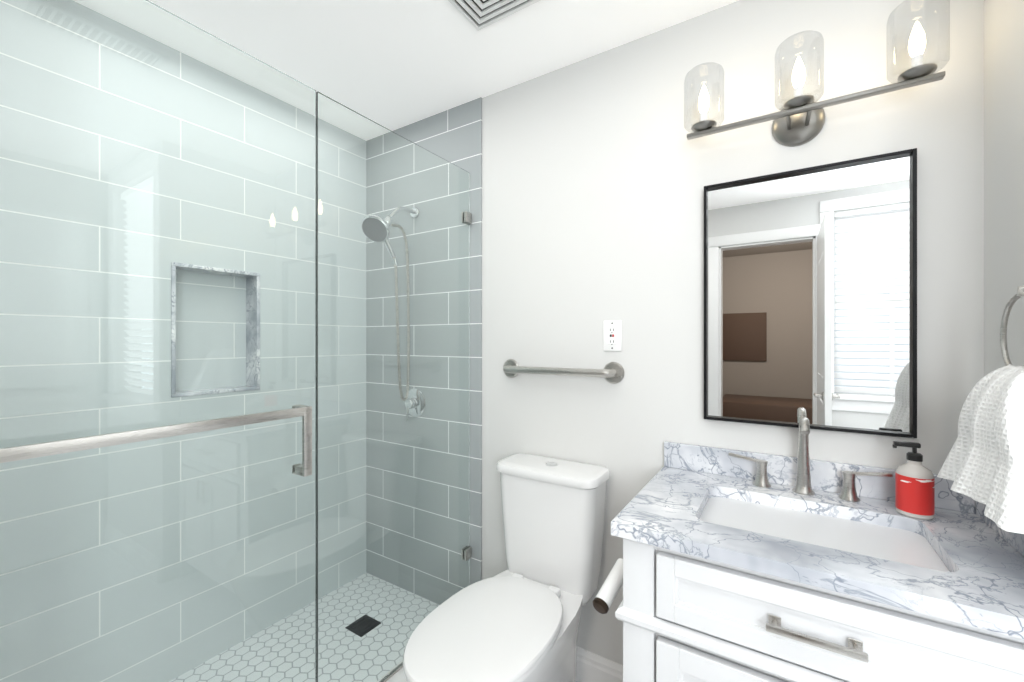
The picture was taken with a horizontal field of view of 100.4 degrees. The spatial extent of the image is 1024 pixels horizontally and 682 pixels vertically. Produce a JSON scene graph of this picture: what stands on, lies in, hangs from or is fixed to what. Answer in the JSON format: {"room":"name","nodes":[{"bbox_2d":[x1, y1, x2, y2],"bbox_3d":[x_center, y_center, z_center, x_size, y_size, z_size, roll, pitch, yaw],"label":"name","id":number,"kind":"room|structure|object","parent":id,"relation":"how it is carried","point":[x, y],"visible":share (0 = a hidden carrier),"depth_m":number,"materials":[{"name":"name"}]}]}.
{"room":"bathroom","nodes":[
{"label":"bathroom","id":0,"kind":"room"},
{"bbox_2d":[149,0,738,130],"bbox_3d":[-0.103,-1.160,0.504,3.640,0.100,2.640,0,0,33],"label":"ceiling","id":1,"kind":"structure","parent":0,"point":[392,65],"depth_m":1.58,"materials":[{"name":"white paint"}]},
{"bbox_2d":[447,0,540,30],"bbox_3d":[-0.075,-1.103,1.304,0.300,0.012,0.300,0,0,33],"label":"fan","id":2,"kind":"object","parent":1,"relation":"attached to","point":[478,15],"visible":1,"depth_m":1.42,"materials":[{"name":"white plastic"}]},
{"bbox_2d":[393,0,983,664],"bbox_3d":[0.572,0.115,1.564,3.640,2.450,0.128,0,0,33],"label":"wall","id":3,"kind":"structure","parent":0,"point":[600,172],"depth_m":1.53,"materials":[{"name":"white paint"}]},
{"bbox_2d":[503,359,623,383],"bbox_3d":[0.172,0.120,1.710,0.542,0.082,0.070,0,0,33],"label":"grab rail","id":4,"kind":"object","parent":3,"relation":"attached to","point":[612,372],"visible":1,"depth_m":1.64,"materials":[{"name":"silver metal"}]},
{"bbox_2d":[576,646,622,681],"bbox_3d":[0.210,1.276,1.718,0.821,0.127,0.016,0,0,33],"label":"baseboard","id":5,"kind":"structure","parent":3,"relation":"attached to","point":[592,667],"depth_m":1.64,"materials":[{"name":"white"}]},
{"bbox_2d":[603,320,621,350],"bbox_3d":[0.379,-0.020,1.613,0.072,0.116,0.010,0,0,33],"label":"outlet","id":6,"kind":"object","parent":3,"relation":"attached to","point":[612,335],"visible":1,"depth_m":1.61,"materials":[{"name":"white plastic"}]},
{"bbox_2d":[704,148,916,437],"bbox_3d":[0.867,-0.128,1.291,0.525,0.775,0.030,0,0,33],"label":"framed mirror","id":7,"kind":"object","parent":3,"relation":"attached to","point":[810,293],"visible":0.98,"depth_m":1.27,"materials":[{"name":"black mirror"}]},
{"bbox_2d":[684,0,949,146],"bbox_3d":[0.831,-0.727,1.238,0.617,0.262,0.158,0,0,33],"label":"sconce","id":8,"kind":"object","parent":3,"relation":"attached to","point":[799,118],"visible":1,"depth_m":1.21,"materials":[{"name":"grey metal"}]},
{"bbox_2d":[984,0,1023,375],"bbox_3d":[1.476,0.115,0.554,1.030,2.450,0.620,0,0,33],"label":"wall","id":9,"kind":"structure","parent":0,"point":[1003,150],"depth_m":0.99,"materials":[{"name":"white paint"}]},
{"bbox_2d":[937,286,1023,533],"bbox_3d":[0.968,0.096,0.847,0.140,0.448,0.366,0,0,33],"label":"towel ring","id":10,"kind":"object","parent":9,"relation":"attached to","point":[984,462],"visible":1,"depth_m":0.82,"materials":[{"name":"white fabric"}]},
{"bbox_3d":[-0.103,1.390,0.504,3.640,0.100,2.640,0,0,33],"label":"floor","id":11,"kind":"structure","parent":0,"visible":0},
{"bbox_2d":[386,667,406,681],"bbox_3d":[-0.586,1.290,1.329,0.100,0.100,1.512,0,0,33],"label":"sill","id":12,"kind":"structure","parent":11,"relation":"on","point":[399,676],"depth_m":1.57,"materials":[{"name":"white stone"}]},
{"bbox_2d":[316,91,471,681],"bbox_3d":[-0.405,0.230,1.656,0.034,2.020,0.764,0,0,33],"label":"glass","id":13,"kind":"object","parent":12,"relation":"on","point":[393,223],"visible":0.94,"depth_m":1.56,"materials":[{"name":"clear glass"}]},
{"bbox_2d":[403,454,609,681],"bbox_3d":[-0.007,0.904,1.381,0.418,0.872,0.794,0,0,33],"label":"toilet","id":14,"kind":"object","parent":11,"relation":"on","point":[519,619],"visible":1,"depth_m":1.45,"materials":[{"name":"white ceramic"}]},
{"bbox_2d":[611,417,1023,681],"bbox_3d":[0.717,0.777,1.055,0.786,1.126,0.588,0,0,33],"label":"vanity cabinet","id":15,"kind":"object","parent":11,"relation":"on","point":[746,566],"visible":1,"depth_m":0.93,"materials":[{"name":"white paint"}]},
{"bbox_2d":[593,558,622,613],"bbox_3d":[0.316,0.669,1.218,0.108,0.140,0.215,0,0,33],"label":"toilet paper holder","id":16,"kind":"object","parent":15,"relation":"attached to","point":[604,598],"visible":0.62,"depth_m":1.18,"materials":[{"name":"white paper"}]},
{"bbox_2d":[892,441,934,519],"bbox_3d":[1.016,0.348,1.081,0.078,0.182,0.072,0,0,33],"label":"soap bottle","id":17,"kind":"object","parent":15,"relation":"on","point":[914,488],"visible":1,"depth_m":1.06,"materials":[{"name":"red plastic"}]},
{"bbox_3d":[-1.356,0.115,0.864,0.900,2.450,0.100,0,0,33],"label":"wall","id":18,"kind":"structure","parent":0,"visible":0},
{"bbox_2d":[0,0,315,681],"bbox_3d":[-0.796,0.224,1.007,0.075,2.008,0.742,0,0,33],"label":"door glass","id":19,"kind":"object","parent":18,"relation":"attached to","point":[157,343],"visible":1,"depth_m":0.98,"materials":[{"name":"clear glass"}]}
]}

